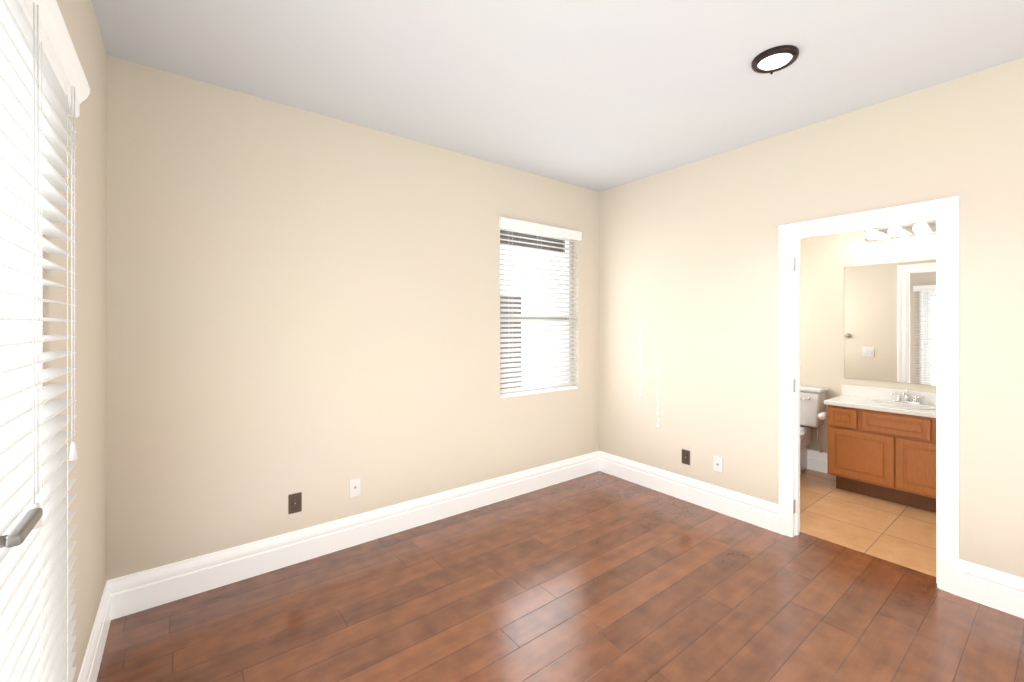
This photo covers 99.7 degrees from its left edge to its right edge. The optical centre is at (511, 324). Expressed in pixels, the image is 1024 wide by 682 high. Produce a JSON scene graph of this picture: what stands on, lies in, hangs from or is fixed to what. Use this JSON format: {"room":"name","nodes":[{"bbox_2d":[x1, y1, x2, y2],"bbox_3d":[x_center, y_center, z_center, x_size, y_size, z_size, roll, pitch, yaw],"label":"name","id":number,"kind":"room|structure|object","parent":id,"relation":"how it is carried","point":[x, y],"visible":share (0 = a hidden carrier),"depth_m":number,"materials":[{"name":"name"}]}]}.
{"room":"empty bedroom","nodes":[
{"label":"empty bedroom","id":0,"kind":"room"},
{"bbox_2d":[43,0,106,681],"bbox_3d":[-0.638,0.060,0.229,0.160,2.740,4.580,0,0,-37],"label":"wall","id":1,"kind":"structure","parent":0,"point":[88,471],"depth_m":1.67,"materials":[{"name":"paint"}]},
{"bbox_2d":[0,206,42,404],"bbox_3d":[-0.815,0.405,0.459,0.156,2.043,1.594,0,0,-37],"label":"french door","id":2,"kind":"structure","parent":1,"relation":"in","point":[18,307],"depth_m":1.09,"materials":[{"name":"white"}]},
{"bbox_2d":[0,0,89,681],"bbox_3d":[-0.749,0.368,0.516,0.152,2.100,1.730,0,0,-37],"label":"window blind","id":3,"kind":"object","parent":1,"relation":"attached to","point":[44,89],"visible":0.98,"depth_m":0.91,"materials":[{"name":"white plastic"}]},
{"bbox_2d":[77,579,116,681],"bbox_3d":[-1.617,1.335,1.652,0.017,0.190,1.090,0,0,-37],"label":"baseboard","id":4,"kind":"structure","parent":1,"relation":"attached to","point":[107,610],"depth_m":1.83,"materials":[{"name":"white wood"}]},
{"bbox_2d":[107,55,598,579],"bbox_3d":[0.052,0.060,3.742,5.528,2.740,0.160,0,0,-37],"label":"wall","id":5,"kind":"structure","parent":0,"point":[307,303],"depth_m":2.61,"materials":[{"name":"paint"}]},
{"bbox_2d":[288,492,301,513],"bbox_3d":[-1.304,1.072,2.597,0.072,0.116,0.010,0,0,-37],"label":"duplex electrical outlet","id":6,"kind":"object","parent":5,"relation":"attached to","point":[295,503],"visible":1,"depth_m":2.60,"materials":[{"name":"brown plastic"}]},
{"bbox_2d":[349,477,360,496],"bbox_3d":[-1.019,1.058,2.812,0.072,0.116,0.016,0,0,-37],"label":"outlet","id":7,"kind":"object","parent":5,"relation":"attached to","point":[355,487],"visible":1,"depth_m":2.81,"materials":[{"name":"white plastic"}]},
{"bbox_2d":[114,451,600,617],"bbox_3d":[-0.548,1.335,3.171,3.560,0.190,0.017,0,0,-37],"label":"baseboard","id":8,"kind":"structure","parent":5,"relation":"attached to","point":[122,596],"depth_m":2.67,"materials":[{"name":"white wood"}]},
{"bbox_2d":[500,230,564,251],"bbox_3d":[0.080,-0.980,4.337,3.000,0.220,0.750,0,0,-37],"label":"roof eave","id":9,"kind":"object","parent":5,"relation":"attached to","point":[531,241],"depth_m":4.87,"materials":[{"name":"grey"}]},
{"bbox_2d":[500,227,571,393],"bbox_3d":[0.202,-0.135,3.891,0.912,1.466,0.066,0,0,-37],"label":"window","id":10,"kind":"structure","parent":5,"relation":"in","point":[569,260],"depth_m":3.97,"materials":[{"name":"white plastic"}]},
{"bbox_2d":[499,217,581,396],"bbox_3d":[0.257,-0.141,3.819,0.944,1.474,0.094,0,0,-37],"label":"window blind","id":11,"kind":"object","parent":10,"relation":"attached to","point":[526,226],"visible":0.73,"depth_m":3.80,"materials":[{"name":"white plastic"}]},
{"bbox_2d":[500,387,578,397],"bbox_3d":[0.243,0.594,3.838,0.914,0.012,0.079,0,0,-37],"label":"window sill","id":12,"kind":"structure","parent":5,"relation":"attached to","point":[539,392],"depth_m":3.78,"materials":[{"name":"white wood"}]},
{"bbox_2d":[92,0,1023,191],"bbox_3d":[1.444,-1.370,1.924,5.528,0.120,4.740,0,0,-37],"label":"ceiling","id":13,"kind":"structure","parent":0,"point":[598,95],"depth_m":2.16,"materials":[{"name":"paint"}]},
{"bbox_2d":[751,45,798,74],"bbox_3d":[1.289,-1.294,2.121,0.200,0.033,0.200,0,0,-37],"label":"recessed light","id":14,"kind":"object","parent":13,"relation":"in","point":[774,59],"visible":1,"depth_m":2.10,"materials":[{"name":"white glass"}]},
{"bbox_2d":[96,471,1023,681],"bbox_3d":[0.777,1.460,1.414,3.848,0.060,4.740,0,0,-37],"label":"floor","id":15,"kind":"structure","parent":0,"point":[598,576],"depth_m":2.15,"materials":[{"name":"brown wood"}]},
{"bbox_2d":[599,57,1023,577],"bbox_3d":[2.299,0.060,2.478,0.121,2.740,4.580,0,0,-37],"label":"wall","id":16,"kind":"structure","parent":0,"point":[689,270],"depth_m":3.01,"materials":[{"name":"paint"}]},
{"bbox_2d":[682,449,689,464],"bbox_3d":[1.417,1.078,3.525,0.010,0.116,0.072,0,0,-37],"label":"duplex electrical outlet","id":17,"kind":"object","parent":16,"relation":"attached to","point":[685,456],"visible":1,"depth_m":3.52,"materials":[{"name":"brown plastic"}]},
{"bbox_2d":[601,451,778,532],"bbox_3d":[1.351,1.335,3.606,0.017,0.190,1.597,0,0,-37],"label":"baseboard","id":18,"kind":"structure","parent":16,"relation":"attached to","point":[752,510],"depth_m":3.43,"materials":[{"name":"white wood"}]},
{"bbox_2d":[713,456,722,472],"bbox_3d":[1.576,1.068,3.312,0.016,0.116,0.072,0,0,-37],"label":"outlet","id":19,"kind":"object","parent":16,"relation":"attached to","point":[717,464],"visible":1,"depth_m":3.31,"materials":[{"name":"white plastic"}]},
{"bbox_2d":[778,196,958,595],"bbox_3d":[2.154,0.373,2.669,0.157,2.113,0.866,0,0,-37],"label":"door frame","id":20,"kind":"structure","parent":16,"relation":"attached to","point":[946,210],"depth_m":2.39,"materials":[{"name":"white wood"}]},
{"bbox_2d":[959,559,1023,618],"bbox_3d":[2.954,1.335,1.512,0.017,0.190,1.947,0,0,-37],"label":"baseboard","id":21,"kind":"structure","parent":16,"relation":"attached to","point":[992,588],"depth_m":2.19,"materials":[{"name":"white wood"}]},
{"bbox_2d":[800,469,935,576],"bbox_3d":[2.646,1.460,3.518,1.680,0.060,2.510,0,0,-37],"label":"floor","id":22,"kind":"structure","parent":0,"point":[899,534],"depth_m":3.11,"materials":[{"name":"beige tile"}]},
{"bbox_2d":[800,385,827,474],"bbox_3d":[2.635,1.017,4.165,0.663,0.824,0.510,0,0,-37],"label":"toilet","id":23,"kind":"object","parent":22,"relation":"on","point":[812,404],"visible":0.25,"depth_m":4.13,"materials":[{"name":"white ceramic"}]},
{"bbox_2d":[818,384,935,512],"bbox_3d":[3.195,0.982,3.578,0.490,0.895,1.002,0,0,-37],"label":"bathroom vanity","id":24,"kind":"object","parent":22,"relation":"on","point":[881,443],"visible":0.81,"depth_m":3.51,"materials":[{"name":"brown wood"}]},
{"bbox_2d":[800,220,935,452],"bbox_3d":[3.265,0.060,3.993,0.120,2.740,2.510,0,0,-37],"label":"wall","id":25,"kind":"structure","parent":0,"point":[825,260],"depth_m":4.15,"materials":[{"name":"paint"}]},
{"bbox_2d":[807,449,826,472],"bbox_3d":[2.837,1.335,4.439,0.017,0.190,1.000,0,0,-37],"label":"baseboard","id":26,"kind":"structure","parent":25,"relation":"attached to","point":[816,460],"depth_m":4.22,"materials":[{"name":"white"}]},
{"bbox_2d":[844,259,935,384],"bbox_3d":[3.406,-0.024,3.705,0.006,1.043,0.910,0,0,-37],"label":"mirror","id":27,"kind":"object","parent":25,"relation":"attached to","point":[889,322],"visible":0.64,"depth_m":3.79,"materials":[{"name":"clear glass"}]},
{"bbox_2d":[865,221,935,241],"bbox_3d":[3.355,-0.805,3.658,0.144,0.110,0.610,0,0,-37],"label":"sconce","id":28,"kind":"object","parent":25,"relation":"attached to","point":[906,231],"visible":0.79,"depth_m":3.69,"materials":[{"name":"white glass"}]},
{"label":"outside","id":29,"kind":"structure","parent":0,"visible":0},
{"bbox_2d":[522,364,564,386],"bbox_3d":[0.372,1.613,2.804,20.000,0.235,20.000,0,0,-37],"label":"ground","id":30,"kind":"structure","parent":29,"point":[542,374],"depth_m":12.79,"materials":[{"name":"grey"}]},
{"bbox_2d":[500,296,521,388],"bbox_3d":[-1.849,-0.270,7.350,5.000,3.400,0.200,0,0,-37],"label":"wall","id":31,"kind":"structure","parent":30,"relation":"on","point":[504,302],"depth_m":8.62,"materials":[{"name":"white paint"}]}
]}

